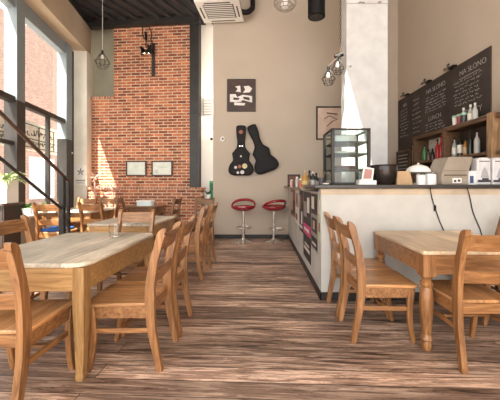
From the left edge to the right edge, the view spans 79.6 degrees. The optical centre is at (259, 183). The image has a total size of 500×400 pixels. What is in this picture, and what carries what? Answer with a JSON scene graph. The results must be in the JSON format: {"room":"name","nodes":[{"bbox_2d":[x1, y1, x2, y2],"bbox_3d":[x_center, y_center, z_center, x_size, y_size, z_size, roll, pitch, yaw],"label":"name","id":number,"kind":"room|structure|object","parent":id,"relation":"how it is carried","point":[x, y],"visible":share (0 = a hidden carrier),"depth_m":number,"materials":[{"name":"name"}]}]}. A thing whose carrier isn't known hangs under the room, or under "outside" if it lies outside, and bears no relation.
{"room":"cafe","nodes":[
{"label":"cafe","id":0,"kind":"room"},
{"bbox_2d":[21,217,58,243],"bbox_3d":[-3.819,0.930,1.850,0.246,0.640,11.104,0,0,-10],"label":"wall","id":1,"kind":"structure","parent":0,"point":[32,220],"depth_m":5.73,"materials":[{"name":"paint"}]},
{"bbox_2d":[0,0,72,214],"bbox_3d":[-3.722,-1.025,1.845,0.222,4.550,11.079,0,0,-10],"label":"window","id":2,"kind":"structure","parent":1,"relation":"in","point":[17,13],"depth_m":5.38,"materials":[{"name":"grey metal"}]},
{"bbox_3d":[-4.263,0.570,5.950,0.626,0.040,2.000,0,0,0],"label":"trim","id":3,"kind":"structure","parent":1,"relation":"attached to","visible":0},
{"bbox_2d":[21,203,31,214],"bbox_3d":[-4.137,0.439,5.351,0.251,0.217,0.297,0,0,0],"label":"potted plant","id":4,"kind":"object","parent":3,"relation":"on","point":[25,211],"visible":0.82,"depth_m":5.31,"materials":[{"name":"green plant"}]},
{"bbox_2d":[25,0,90,53],"bbox_3d":[-3.548,-3.630,2.060,0.355,0.660,11.550,0,0,-10],"label":"beam","id":5,"kind":"structure","parent":0,"point":[60,16],"depth_m":6.45,"materials":[{"name":"brown paint"}]},
{"bbox_2d":[69,0,90,28],"bbox_3d":[-3.538,-4.055,2.060,0.394,0.190,11.556,0,0,-10],"label":"trim","id":6,"kind":"structure","parent":5,"relation":"attached to","point":[74,3],"depth_m":7.01,"materials":[{"name":"paint"}]},
{"bbox_2d":[72,50,92,231],"bbox_3d":[-4.625,-1.025,7.600,0.650,4.550,0.400,0,0,0],"label":"wall","id":7,"kind":"structure","parent":0,"point":[83,61],"depth_m":7.43,"materials":[{"name":"paint"}]},
{"bbox_2d":[72,51,73,207],"bbox_3d":[-4.597,-1.050,7.360,0.046,4.400,0.046,0,0,22],"label":"trim","id":8,"kind":"structure","parent":7,"relation":"attached to","point":[72,51],"depth_m":7.36,"materials":[{"name":"white paint"}]},
{"bbox_2d":[75,165,86,184],"bbox_3d":[-4.419,-0.220,7.392,0.280,0.500,0.016,0,0,-6],"label":"poster","id":9,"kind":"object","parent":7,"relation":"attached to","point":[80,170],"depth_m":7.39,"materials":[{"name":"white paper"}]},
{"bbox_2d":[92,25,189,186],"bbox_3d":[-3.139,-1.450,7.766,2.881,5.400,0.350,0,0,5],"label":"brick wall","id":10,"kind":"structure","parent":0,"point":[148,118],"depth_m":7.57,"materials":[{"name":"brick"}]},
{"bbox_2d":[91,29,113,96],"bbox_3d":[-4.201,-3.140,8.009,1.020,2.020,0.080,0,0,5],"label":"wall niche","id":11,"kind":"object","parent":10,"relation":"attached to","point":[103,78],"visible":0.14,"depth_m":7.96,"materials":[{"name":"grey paint"}]},
{"bbox_2d":[91,96,114,99],"bbox_3d":[-4.014,-2.188,7.801,0.670,0.075,0.340,0,0,5],"label":"trim","id":12,"kind":"structure","parent":10,"relation":"attached to","point":[103,97],"depth_m":7.63,"materials":[{"name":"brick"}]},
{"bbox_2d":[126,161,146,175],"bbox_3d":[-3.118,-0.391,7.555,0.530,0.378,0.030,0,0,5],"label":"wall picture","id":13,"kind":"object","parent":10,"relation":"attached to","point":[133,168],"visible":1,"depth_m":7.55,"materials":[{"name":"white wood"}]},
{"bbox_2d":[89,13,200,29],"bbox_3d":[-3.061,-4.055,7.513,3.181,0.190,0.180,0,0,5],"label":"trim","id":14,"kind":"structure","parent":10,"relation":"attached to","point":[187,19],"depth_m":7.45,"materials":[{"name":"paint"}]},
{"bbox_2d":[140,27,154,76],"bbox_3d":[-2.781,-3.296,7.401,0.292,1.202,0.308,0,0,0],"label":"wall lamp","id":15,"kind":"object","parent":10,"relation":"attached to","point":[151,48],"visible":1,"depth_m":7.44,"materials":[{"name":"black metal"}]},
{"bbox_2d":[151,161,172,175],"bbox_3d":[-2.448,-0.388,7.493,0.538,0.375,0.030,0,0,5],"label":"wall picture","id":16,"kind":"object","parent":10,"relation":"attached to","point":[158,168],"visible":1,"depth_m":7.49,"materials":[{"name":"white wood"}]},
{"bbox_2d":[190,23,200,186],"bbox_3d":[-1.613,-2.030,7.530,0.245,4.240,0.280,0,0,0],"label":"trim","id":17,"kind":"structure","parent":10,"relation":"attached to","point":[195,28],"depth_m":7.40,"materials":[{"name":"paint"}]},
{"bbox_2d":[76,0,212,24],"bbox_3d":[-3.026,-4.170,2.400,3.902,0.160,12.000,0,0,0],"label":"ceiling","id":18,"kind":"structure","parent":0,"point":[122,9],"depth_m":7.05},
{"bbox_2d":[95,0,109,68],"bbox_3d":[-3.465,-3.354,6.600,0.309,1.592,0.309,0,0,0],"label":"pendant lamp","id":19,"kind":"object","parent":18,"relation":"hanging from","point":[101,54],"visible":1,"depth_m":6.60,"materials":[{"name":"black metal"}]},
{"bbox_2d":[87,189,204,232],"bbox_3d":[-2.852,0.690,7.524,2.878,1.120,0.350,0,0,4],"label":"wall","id":20,"kind":"structure","parent":0,"point":[161,196],"depth_m":7.32,"materials":[{"name":"red brick"}]},
{"bbox_2d":[86,187,205,188],"bbox_3d":[-2.837,0.107,7.518,2.908,0.045,0.400,0,0,4],"label":"trim","id":21,"kind":"structure","parent":20,"relation":"on","point":[86,187],"depth_m":7.30,"materials":[{"name":"brick"}]},
{"bbox_2d":[201,23,212,216],"bbox_3d":[-0.275,-1.450,7.785,2.950,5.400,0.130,0,0,0],"label":"wall","id":22,"kind":"structure","parent":0,"point":[206,30],"depth_m":7.72,"materials":[{"name":"white paint"}]},
{"bbox_2d":[203,98,212,114],"bbox_3d":[-1.337,-1.983,7.685,0.241,0.424,0.030,0,0,0],"label":"air vent","id":23,"kind":"object","parent":22,"relation":"in","point":[207,102],"visible":1,"depth_m":7.68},
{"bbox_2d":[0,238,499,399],"bbox_3d":[-1.315,1.300,2.400,9.370,0.100,12.000,0,0,0],"label":"floor","id":24,"kind":"structure","parent":0,"point":[259,328],"depth_m":2.25,"materials":[{"name":"brown wood"}]},
{"bbox_2d":[0,202,24,248],"bbox_3d":[-3.975,0.772,4.660,0.330,0.955,0.400,0,0,0],"label":"base cabinet","id":25,"kind":"object","parent":24,"relation":"on","point":[8,211],"visible":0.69,"depth_m":4.62,"materials":[{"name":"brown wood"}]},
{"bbox_2d":[0,171,32,202],"bbox_3d":[-3.925,0.048,4.645,0.828,0.493,0.821,0,0,37],"label":"potted plant","id":26,"kind":"object","parent":25,"relation":"on","point":[8,186],"visible":0.9,"depth_m":4.60,"materials":[{"name":"green plant"}]},
{"bbox_2d":[0,110,70,234],"bbox_3d":[-2.874,-0.020,3.521,0.072,2.540,2.104,0,0,-2],"label":"stair railing","id":27,"kind":"object","parent":24,"relation":"on","point":[64,205],"visible":0.89,"depth_m":4.37,"materials":[{"name":"black metal"}]},
{"bbox_2d":[0,215,71,335],"bbox_3d":[-2.007,0.775,2.680,0.565,0.957,0.444,0,0,0],"label":"dining chair","id":28,"kind":"object","parent":24,"relation":"on","point":[23,224],"visible":0.22,"depth_m":2.76,"materials":[{"name":"brown wood"}]},
{"bbox_2d":[0,242,74,399],"bbox_3d":[-1.465,0.775,1.783,0.444,0.957,0.565,0,0,0],"label":"dining chair","id":29,"kind":"object","parent":24,"relation":"on","point":[24,321],"visible":0.93,"depth_m":1.62,"materials":[{"name":"brown wood"}]},
{"bbox_2d":[32,202,76,240],"bbox_3d":[-3.458,0.775,5.082,0.444,0.957,0.565,0,0,-3],"label":"dining chair","id":30,"kind":"object","parent":24,"relation":"on","point":[36,208],"visible":0.43,"depth_m":4.88,"materials":[{"name":"brown wood"}]},
{"bbox_2d":[41,226,73,231],"bbox_3d":[-3.462,0.768,5.150,0.379,0.045,0.360,0,0,-3],"label":"seat cushion","id":31,"kind":"object","parent":30,"relation":"on","point":[53,228],"visible":0.77,"depth_m":4.98,"materials":[{"name":"blue fabric"}]},
{"bbox_2d":[0,232,153,381],"bbox_3d":[-1.520,0.873,2.470,0.900,0.755,1.200,0,0,2],"label":"dining table","id":32,"kind":"object","parent":24,"relation":"on","point":[76,262],"visible":0.77,"depth_m":1.99,"materials":[{"name":"brown wood"}]},
{"bbox_2d":[108,223,119,237],"bbox_3d":[-1.360,0.434,2.800,0.100,0.120,0.100,0,0,0],"label":"tumbler","id":33,"kind":"object","parent":32,"relation":"on","point":[114,228],"visible":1,"depth_m":2.77,"materials":[{"name":"clear glass"}]},
{"bbox_2d":[38,208,115,239],"bbox_3d":[-3.520,0.873,5.820,1.050,0.755,0.850,0,0,3],"label":"dining table","id":34,"kind":"object","parent":24,"relation":"on","point":[109,212],"visible":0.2,"depth_m":5.46,"materials":[{"name":"brown wood"}]},
{"bbox_2d":[71,197,97,231],"bbox_3d":[-3.850,0.775,6.457,0.444,0.957,0.565,0,0,0],"label":"dining chair","id":35,"kind":"object","parent":24,"relation":"on","point":[76,224],"visible":0.32,"depth_m":6.67,"materials":[{"name":"brown wood"}]},
{"bbox_2d":[77,202,104,231],"bbox_3d":[-2.757,0.775,5.161,0.444,0.957,0.565,0,0,8],"label":"dining chair","id":36,"kind":"object","parent":24,"relation":"on","point":[81,207],"visible":0.44,"depth_m":4.93,"materials":[{"name":"brown wood"}]},
{"bbox_2d":[88,171,102,198],"bbox_3d":[-3.979,0.461,7.251,0.343,1.578,0.360,0,0,34],"label":"stem","id":37,"kind":"object","parent":24,"relation":"on","point":[91,173],"visible":0.41,"depth_m":7.21,"materials":[{"name":"plant"}]},
{"bbox_2d":[100,197,118,217],"bbox_3d":[-3.391,0.775,6.498,0.444,0.957,0.565,0,0,4],"label":"dining chair","id":38,"kind":"object","parent":24,"relation":"on","point":[104,201],"visible":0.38,"depth_m":6.72,"materials":[{"name":"brown wood"}]},
{"bbox_2d":[105,184,120,207],"bbox_3d":[-3.563,0.622,7.234,0.351,1.256,0.332,0,0,0],"label":"stem","id":39,"kind":"object","parent":24,"relation":"on","point":[110,187],"visible":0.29,"depth_m":7.23,"materials":[{"name":"plant"}]},
{"bbox_2d":[114,197,125,216],"bbox_3d":[-2.998,0.775,6.897,0.565,0.957,0.444,0,0,-6],"label":"dining chair","id":40,"kind":"object","parent":24,"relation":"on","point":[121,200],"visible":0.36,"depth_m":6.95,"materials":[{"name":"brown wood"}]},
{"bbox_2d":[97,209,155,293],"bbox_3d":[-1.450,0.775,3.297,0.444,0.957,0.565,0,0,0],"label":"dining chair","id":41,"kind":"object","parent":24,"relation":"on","point":[123,216],"visible":0.26,"depth_m":3.50,"materials":[{"name":"brown wood"}]},
{"bbox_2d":[87,216,175,235],"bbox_3d":[-1.730,0.873,4.200,0.840,0.755,1.000,0,0,2],"label":"dining table","id":42,"kind":"object","parent":24,"relation":"on","point":[161,222],"visible":0.21,"depth_m":3.76,"materials":[{"name":"brown wood"}]},
{"bbox_2d":[87,221,181,372],"bbox_3d":[-0.898,0.775,2.200,0.565,0.957,0.444,0,0,0],"label":"dining chair","id":43,"kind":"object","parent":24,"relation":"on","point":[119,300],"visible":0.98,"depth_m":2.00,"materials":[{"name":"brown wood"}]},
{"bbox_2d":[125,205,165,238],"bbox_3d":[-2.620,0.873,6.920,0.740,0.755,0.600,0,0,4],"label":"dining table","id":44,"kind":"object","parent":24,"relation":"on","point":[132,208],"visible":0.43,"depth_m":6.68,"materials":[{"name":"brown wood"}]},
{"bbox_2d":[136,200,154,205],"bbox_3d":[-2.620,0.434,6.860,0.360,0.120,0.220,0,0,0],"label":"box","id":45,"kind":"object","parent":44,"relation":"on","point":[139,202],"visible":1,"depth_m":6.76,"materials":[{"name":"white plastic"}]},
{"bbox_2d":[118,215,195,337],"bbox_3d":[-0.883,0.775,2.655,0.565,0.957,0.444,0,0,0],"label":"dining chair","id":46,"kind":"object","parent":24,"relation":"on","point":[180,274],"visible":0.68,"depth_m":2.60,"materials":[{"name":"brown wood"}]},
{"bbox_2d":[154,197,182,239],"bbox_3d":[-2.082,0.775,6.767,0.565,0.957,0.444,0,0,6],"label":"dining chair","id":47,"kind":"object","parent":24,"relation":"on","point":[175,201],"visible":0.44,"depth_m":6.72,"materials":[{"name":"brown wood"}]},
{"bbox_2d":[164,205,208,279],"bbox_3d":[-0.993,0.775,4.094,0.565,0.957,0.444,0,0,-2],"label":"dining chair","id":48,"kind":"object","parent":24,"relation":"on","point":[196,245],"visible":0.65,"depth_m":3.90,"materials":[{"name":"brown wood"}]},
{"bbox_2d":[178,202,217,268],"bbox_3d":[-0.953,0.775,4.646,0.565,0.957,0.444,0,0,2],"label":"dining chair","id":49,"kind":"object","parent":24,"relation":"on","point":[209,223],"visible":0.66,"depth_m":4.45,"materials":[{"name":"brown wood"}]},
{"bbox_2d":[192,197,214,242],"bbox_3d":[-1.231,0.775,6.388,0.444,0.957,0.565,0,0,4],"label":"dining chair","id":50,"kind":"object","parent":24,"relation":"on","point":[197,201],"visible":0.29,"depth_m":6.59,"materials":[{"name":"brown wood"}]},
{"bbox_2d":[230,198,255,243],"bbox_3d":[-0.358,0.784,6.487,0.550,0.932,0.566,0,0,5],"label":"bar stool","id":51,"kind":"object","parent":24,"relation":"on","point":[242,208],"visible":1,"depth_m":6.43,"materials":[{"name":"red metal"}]},
{"bbox_2d":[261,199,286,243],"bbox_3d":[0.311,0.784,6.436,0.550,0.932,0.566,0,0,-25],"label":"bar stool","id":52,"kind":"object","parent":24,"relation":"on","point":[271,207],"visible":1,"depth_m":6.35,"materials":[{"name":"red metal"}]},
{"bbox_2d":[324,212,391,318],"bbox_3d":[0.953,0.775,2.998,0.565,0.957,0.444,0,0,0],"label":"dining chair","id":53,"kind":"object","parent":24,"relation":"on","point":[336,263],"visible":0.57,"depth_m":2.99,"materials":[{"name":"brown wood"}]},
{"bbox_2d":[335,216,417,343],"bbox_3d":[0.963,0.775,2.560,0.565,0.957,0.444,0,0,0],"label":"dining chair","id":54,"kind":"object","parent":24,"relation":"on","point":[376,284],"visible":1,"depth_m":2.36,"materials":[{"name":"brown wood"}]},
{"bbox_2d":[284,185,499,299],"bbox_3d":[1.855,0.630,5.032,2.610,1.240,3.695,0,0,0],"label":"counter","id":55,"kind":"object","parent":24,"relation":"on","point":[371,208],"depth_m":3.23,"materials":[{"name":"grey paint"}]},
{"bbox_2d":[291,189,294,216],"bbox_3d":[0.655,0.370,5.985,0.006,0.520,0.730,0,0,0],"label":"poster","id":56,"kind":"object","parent":55,"relation":"attached to","point":[292,190],"visible":0.96,"depth_m":5.86,"materials":[{"name":"black paper"}]},
{"bbox_2d":[287,174,299,186],"bbox_3d":[0.555,-0.056,4.940,0.200,0.200,0.080,0,0,0],"label":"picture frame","id":57,"kind":"object","parent":55,"relation":"on","point":[289,176],"visible":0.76,"depth_m":4.96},
{"bbox_2d":[295,190,298,224],"bbox_3d":[0.655,0.405,5.290,0.006,0.590,0.520,0,0,0],"label":"poster","id":58,"kind":"object","parent":55,"relation":"attached to","point":[296,191],"visible":0.95,"depth_m":5.23,"materials":[{"name":"white paper"}]},
{"bbox_2d":[299,191,302,232],"bbox_3d":[0.655,0.430,4.780,0.006,0.640,0.400,0,0,0],"label":"poster","id":59,"kind":"object","parent":55,"relation":"attached to","point":[300,192],"visible":0.96,"depth_m":4.73,"materials":[{"name":"black paper"}]},
{"bbox_2d":[301,170,308,186],"bbox_3d":[0.637,-0.073,4.250,0.107,0.235,0.107,0,0,0],"label":"oil bottle","id":60,"kind":"object","parent":55,"relation":"on","point":[304,180],"visible":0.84,"depth_m":4.21,"materials":[{"name":"yellow glass"}]},
{"bbox_2d":[303,191,310,264],"bbox_3d":[0.655,0.580,4.200,0.007,0.940,0.640,0,0,0],"label":"poster","id":61,"kind":"object","parent":55,"relation":"attached to","point":[306,195],"visible":1,"depth_m":4.13,"materials":[{"name":"black paper"}]},
{"bbox_2d":[311,192,317,252],"bbox_3d":[0.655,0.445,3.620,0.007,0.690,0.440,0,0,0],"label":"poster","id":62,"kind":"object","parent":55,"relation":"attached to","point":[314,196],"visible":1,"depth_m":3.59,"materials":[{"name":"black paper"}]},
{"bbox_2d":[318,196,320,241],"bbox_3d":[0.655,0.380,3.312,0.006,0.500,0.115,0,0,0],"label":"poster","id":63,"kind":"object","parent":55,"relation":"attached to","point":[319,197],"visible":1,"depth_m":3.29,"materials":[{"name":"beige paper"}]},
{"bbox_2d":[323,128,370,184],"bbox_3d":[1.070,-0.324,3.760,0.460,0.665,0.480,0,0,0],"label":"display case","id":64,"kind":"object","parent":55,"relation":"on","point":[333,144],"visible":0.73,"depth_m":3.55,"materials":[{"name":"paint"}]},
{"bbox_2d":[325,169,362,171],"bbox_3d":[1.070,-0.168,3.760,0.420,0.014,0.440,0,0,0],"label":"shelf","id":65,"kind":"object","parent":64,"relation":"attached to","point":[332,170],"depth_m":3.58,"materials":[{"name":"paint"}]},
{"bbox_2d":[335,135,356,140],"bbox_3d":[1.050,-0.550,3.760,0.280,0.090,0.220,0,0,0],"label":"package","id":66,"kind":"object","parent":64,"relation":"on","point":[337,137],"visible":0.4,"depth_m":3.65,"materials":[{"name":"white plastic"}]},
{"bbox_2d":[325,141,366,146],"bbox_3d":[1.070,-0.498,3.760,0.420,0.014,0.440,0,0,0],"label":"shelf","id":67,"kind":"object","parent":64,"relation":"attached to","point":[337,143],"depth_m":3.64,"materials":[{"name":"glass"}]},
{"bbox_2d":[325,153,366,157],"bbox_3d":[1.070,-0.358,3.760,0.420,0.014,0.440,0,0,0],"label":"shelf","id":68,"kind":"object","parent":64,"relation":"attached to","point":[337,155],"depth_m":3.69,"materials":[{"name":"glass"}]},
{"bbox_2d":[356,167,376,184],"bbox_3d":[1.217,-0.096,3.430,0.209,0.210,0.120,0,0,0],"label":"stand","id":69,"kind":"object","parent":55,"relation":"on","point":[367,174],"visible":1,"depth_m":3.42,"materials":[{"name":"white plastic"}]},
{"bbox_2d":[363,169,371,178],"bbox_3d":[1.236,-0.118,3.441,0.120,0.115,0.050,0,0,0],"label":"photo","id":70,"kind":"object","parent":69,"relation":"on","point":[367,173],"depth_m":3.44},
{"bbox_2d":[371,164,398,184],"bbox_3d":[1.467,-0.107,3.550,0.325,0.233,0.325,0,0,0],"label":"basin","id":71,"kind":"object","parent":55,"relation":"on","point":[384,174],"visible":0.88,"depth_m":3.43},
{"bbox_2d":[303,185,499,187],"bbox_3d":[1.870,0.028,3.610,2.580,0.035,0.850,0,0,0],"label":"countertop","id":72,"kind":"structure","parent":55,"relation":"on","point":[306,186],"depth_m":3.18,"materials":[{"name":"grey stone"}]},
{"bbox_2d":[396,171,412,184],"bbox_3d":[1.624,-0.069,3.410,0.179,0.155,0.100,0,0,0],"label":"cardboard sign","id":73,"kind":"object","parent":55,"relation":"on","point":[403,177],"visible":1,"depth_m":3.37,"materials":[{"name":"cardboard"}]},
{"bbox_2d":[406,163,430,184],"bbox_3d":[1.899,-0.123,3.596,0.279,0.265,0.288,0,0,0],"label":"cake stand","id":74,"kind":"object","parent":55,"relation":"on","point":[418,169],"visible":0.68,"depth_m":3.51,"materials":[{"name":"white ceramic"}]},
{"bbox_2d":[416,175,425,184],"bbox_3d":[1.825,-0.049,3.400,0.104,0.115,0.103,0,0,0],"label":"canister","id":75,"kind":"object","parent":55,"relation":"on","point":[420,179],"visible":1,"depth_m":3.36,"materials":[{"name":"white ceramic"}]},
{"bbox_2d":[425,173,436,184],"bbox_3d":[1.961,-0.056,3.450,0.125,0.130,0.124,0,0,0],"label":"canister","id":76,"kind":"object","parent":55,"relation":"on","point":[431,178],"visible":0.9,"depth_m":3.40,"materials":[{"name":"white ceramic"}]},
{"bbox_2d":[430,157,472,184],"bbox_3d":[2.209,-0.148,3.537,0.353,0.315,0.367,0,0,0],"label":"cash register","id":77,"kind":"object","parent":55,"relation":"on","point":[449,170],"visible":0.88,"depth_m":3.36,"materials":[{"name":"beige plastic"}]},
{"bbox_2d":[468,171,475,184],"bbox_3d":[2.376,-0.069,3.389,0.085,0.155,0.082,0,0,0],"label":"carton","id":78,"kind":"object","parent":55,"relation":"on","point":[471,174],"visible":0.78,"depth_m":3.35,"materials":[{"name":"white cardboard"}]},
{"bbox_2d":[471,158,490,184],"bbox_3d":[2.497,-0.143,3.390,0.161,0.305,0.119,0,0,0],"label":"paper bag","id":79,"kind":"object","parent":55,"relation":"on","point":[482,166],"visible":0.86,"depth_m":3.34,"materials":[{"name":"white paper"}]},
{"bbox_2d":[481,167,488,177],"bbox_3d":[2.501,-0.131,3.340,0.089,0.120,0.005,0,0,0],"label":"print","id":80,"kind":"object","parent":79,"relation":"on","point":[484,170],"depth_m":3.34},
{"bbox_2d":[489,158,499,184],"bbox_3d":[2.680,-0.143,3.390,0.183,0.305,0.119,0,0,0],"label":"paper bag","id":81,"kind":"object","parent":55,"relation":"on","point":[495,162],"visible":0.68,"depth_m":3.34,"materials":[{"name":"white paper"}]},
{"bbox_2d":[374,231,499,350],"bbox_3d":[1.675,0.873,2.700,0.950,0.755,0.980,0,0,0],"label":"dining table","id":82,"kind":"object","parent":24,"relation":"on","point":[430,253],"visible":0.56,"depth_m":2.26,"materials":[{"name":"brown wood"}]},
{"bbox_2d":[413,112,499,182],"bbox_3d":[2.828,0.180,4.110,0.635,2.140,3.020,0,0,0],"label":"bar shelf","id":83,"kind":"object","parent":24,"relation":"on","point":[488,126],"visible":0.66,"depth_m":4.39,"materials":[{"name":"brown wood"}]},
{"bbox_2d":[452,137,456,155],"bbox_3d":[2.970,-0.560,4.581,0.073,0.300,0.072,0,0,0],"label":"bottle","id":84,"kind":"object","parent":83,"relation":"on","point":[454,145],"visible":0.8,"depth_m":4.56,"materials":[{"name":"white glass"}]},
{"bbox_2d":[457,133,462,155],"bbox_3d":[2.970,-0.585,4.455,0.078,0.350,0.076,0,0,0],"label":"bottle","id":85,"kind":"object","parent":83,"relation":"on","point":[460,142],"visible":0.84,"depth_m":4.43,"materials":[{"name":"black glass"}]},
{"bbox_2d":[467,129,472,153],"bbox_3d":[2.970,-0.590,4.243,0.068,0.360,0.067,0,0,0],"label":"bottle","id":86,"kind":"object","parent":83,"relation":"on","point":[470,140],"visible":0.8,"depth_m":4.22,"materials":[{"name":"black glass"}]},
{"bbox_2d":[472,103,477,118],"bbox_3d":[2.970,-0.995,4.144,0.068,0.250,0.067,0,0,0],"label":"bottle","id":87,"kind":"object","parent":83,"relation":"on","point":[474,111],"visible":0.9,"depth_m":4.12,"materials":[{"name":"white glass"}]},
{"bbox_2d":[474,130,479,152],"bbox_3d":[2.970,-0.575,4.106,0.072,0.330,0.071,0,0,0],"label":"bottle","id":88,"kind":"object","parent":83,"relation":"on","point":[477,139],"visible":0.84,"depth_m":4.08,"materials":[{"name":"white glass"}]},
{"bbox_2d":[421,230,499,374],"bbox_3d":[1.535,0.775,2.208,0.444,0.957,0.565,0,0,0],"label":"dining chair","id":89,"kind":"object","parent":24,"relation":"on","point":[465,295],"visible":0.86,"depth_m":2.04,"materials":[{"name":"brown wood"}]},
{"bbox_2d":[481,217,499,325],"bbox_3d":[2.237,0.775,2.860,0.565,0.957,0.444,0,0,0],"label":"dining chair","id":90,"kind":"object","parent":24,"relation":"on","point":[484,321],"visible":0.12,"depth_m":2.76,"materials":[{"name":"brown wood"}]},
{"bbox_3d":[3.010,0.530,6.275,0.300,1.440,0.650,0,0,0],"label":"cabinet","id":91,"kind":"object","parent":24,"relation":"on","visible":0},
{"bbox_2d":[396,149,411,170],"bbox_3d":[2.990,-0.460,6.250,0.040,0.480,0.600,0,0,0],"label":"chalkboard","id":92,"kind":"object","parent":91,"relation":"on","point":[404,157],"visible":0.78,"depth_m":6.19,"materials":[{"name":"brown wood"}]},
{"bbox_2d":[213,0,397,233],"bbox_3d":[1.145,-1.900,6.960,4.450,6.300,0.120,0,0,0],"label":"wall","id":93,"kind":"structure","parent":0,"point":[288,55],"depth_m":6.90,"materials":[{"name":"beige paint"}]},
{"bbox_2d":[228,125,253,175],"bbox_3d":[-0.430,-0.764,6.832,0.570,1.140,0.125,0,0,0],"label":"guitar case","id":94,"kind":"object","parent":93,"relation":"attached to","point":[240,165],"visible":1,"depth_m":6.78,"materials":[{"name":"black plastic"}]},
{"bbox_2d":[227,79,255,111],"bbox_3d":[-0.428,-2.031,6.883,0.653,0.743,0.030,0,0,0],"label":"wall picture","id":95,"kind":"object","parent":93,"relation":"attached to","point":[241,93],"visible":1,"depth_m":6.88,"materials":[{"name":"paint"}]},
{"bbox_2d":[230,86,251,104],"bbox_3d":[-0.434,-2.028,6.881,0.509,0.453,0.003,0,0,0],"label":"artwork","id":96,"kind":"object","parent":95,"relation":"attached to","point":[239,95],"depth_m":6.88,"materials":[{"name":"white paper"}]},
{"bbox_2d":[214,234,288,237],"bbox_3d":[-0.215,1.205,6.893,1.750,0.090,0.015,0,0,0],"label":"baseboard","id":97,"kind":"structure","parent":93,"relation":"attached to","point":[215,235],"depth_m":6.88,"materials":[{"name":"paint"}]},
{"bbox_2d":[247,124,278,174],"bbox_3d":[0.068,-0.788,6.831,0.719,1.144,0.128,0,0,0],"label":"guitar case","id":98,"kind":"object","parent":93,"relation":"attached to","point":[265,162],"visible":1,"depth_m":6.77,"materials":[{"name":"black plastic"}]},
{"bbox_2d":[316,106,340,139],"bbox_3d":[1.592,-1.397,6.881,0.609,0.770,0.033,0,0,0],"label":"wall picture","id":99,"kind":"object","parent":93,"relation":"attached to","point":[327,117],"visible":0.66,"depth_m":6.88},
{"bbox_2d":[324,112,337,125],"bbox_3d":[1.625,-1.477,6.881,0.320,0.329,0.032,0,0,0],"label":"artwork","id":100,"kind":"object","parent":99,"relation":"attached to","point":[330,118],"depth_m":6.88},
{"bbox_2d":[322,66,334,85],"bbox_3d":[1.085,-1.719,4.750,0.219,0.284,0.219,0,0,0],"label":"pendant lamp","id":101,"kind":"object","parent":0,"point":[328,71],"visible":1,"depth_m":4.73,"materials":[{"name":"black metal"}]},
{"bbox_2d":[341,0,387,181],"bbox_3d":[1.788,-1.900,5.158,0.695,6.300,0.324,0,0,0],"label":"wall column","id":102,"kind":"structure","parent":0,"point":[364,26],"depth_m":5.00,"materials":[{"name":"paint"}]},
{"bbox_2d":[398,0,499,173],"bbox_3d":[3.270,-1.900,1.650,0.200,6.300,10.500,0,0,0],"label":"wall","id":103,"kind":"structure","parent":0,"point":[432,34],"depth_m":5.27,"materials":[{"name":"beige paint"}]},
{"bbox_2d":[398,46,491,150],"bbox_3d":[3.156,-1.295,5.470,0.024,1.190,2.740,0,0,0],"label":"chalkboard menu","id":104,"kind":"object","parent":103,"relation":"attached to","point":[430,108],"visible":0.91,"depth_m":5.07,"materials":[{"name":"black"}]},
{"bbox_3d":[1.125,-4.650,1.710,4.490,1.000,10.620,0,0,0],"label":"ceiling","id":105,"kind":"structure","parent":0,"visible":0},
{"bbox_2d":[194,0,254,22],"bbox_3d":[-0.714,-4.360,6.404,1.183,1.385,0.820,0,0,4],"label":"air conditioner","id":106,"kind":"object","parent":105,"relation":"hanging from","point":[211,11],"visible":1,"depth_m":6.42,"materials":[{"name":"white plastic"}]},
{"bbox_2d":[203,5,235,18],"bbox_3d":[-0.850,-3.669,6.416,0.600,0.004,0.492,0,0,4],"label":"grille","id":107,"kind":"object","parent":106,"relation":"attached to","point":[211,11],"depth_m":6.41,"materials":[{"name":"white plastic"}]},
{"bbox_2d":[274,0,295,12],"bbox_3d":[0.433,-4.040,5.200,0.392,2.020,0.392,0,0,0],"label":"lamp","id":108,"kind":"object","parent":105,"relation":"hanging from","point":[285,3],"visible":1,"depth_m":5.18,"materials":[{"name":"grey metal"}]},
{"bbox_2d":[308,0,324,21],"bbox_3d":[0.979,-3.970,5.200,0.296,2.159,0.296,0,0,0],"label":"tube","id":109,"kind":"object","parent":105,"relation":"hanging from","point":[316,8],"visible":1,"depth_m":5.10,"materials":[{"name":"black plastic"}]},
{"bbox_2d":[329,0,344,74],"bbox_3d":[1.208,-3.155,4.861,0.356,2.746,0.254,0,0,0],"label":"pendant lamp","id":110,"kind":"object","parent":105,"relation":"hanging from","point":[337,64],"depth_m":4.87,"materials":[{"name":"black metal"}]},
{"label":"outside","id":111,"kind":"structure","parent":0,"visible":0},
{"bbox_2d":[0,116,3,138],"bbox_3d":[-4.766,-1.030,5.481,0.092,0.392,0.081,0,0,-10],"label":"sign","id":112,"kind":"object","parent":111,"point":[1,119],"depth_m":5.55,"materials":[{"name":"paint"}]},
{"bbox_2d":[25,120,44,152],"bbox_3d":[-4.950,-1.026,6.547,0.092,0.609,0.730,0,0,-10],"label":"sign","id":113,"kind":"object","parent":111,"point":[35,133],"depth_m":6.68,"materials":[{"name":"paint"}]},
{"bbox_2d":[50,128,56,154],"bbox_3d":[-5.082,-1.023,7.312,0.092,0.616,0.288,0,0,-10],"label":"sign","id":114,"kind":"object","parent":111,"point":[53,133],"depth_m":7.39,"materials":[{"name":"paint"}]},
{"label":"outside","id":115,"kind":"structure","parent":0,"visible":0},
{"bbox_3d":[-17.600,1.340,9.000,24.800,0.100,42.000,0,0,0],"label":"pavement","id":116,"kind":"object","parent":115,"visible":0},
{"bbox_2d":[0,8,56,209],"bbox_3d":[-11.670,-3.200,11.500,0.660,9.100,33.000,0,0,0],"label":"facade","id":117,"kind":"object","parent":116,"relation":"on","point":[40,57],"visible":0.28,"depth_m":15.41,"materials":[{"name":"pink brick"}]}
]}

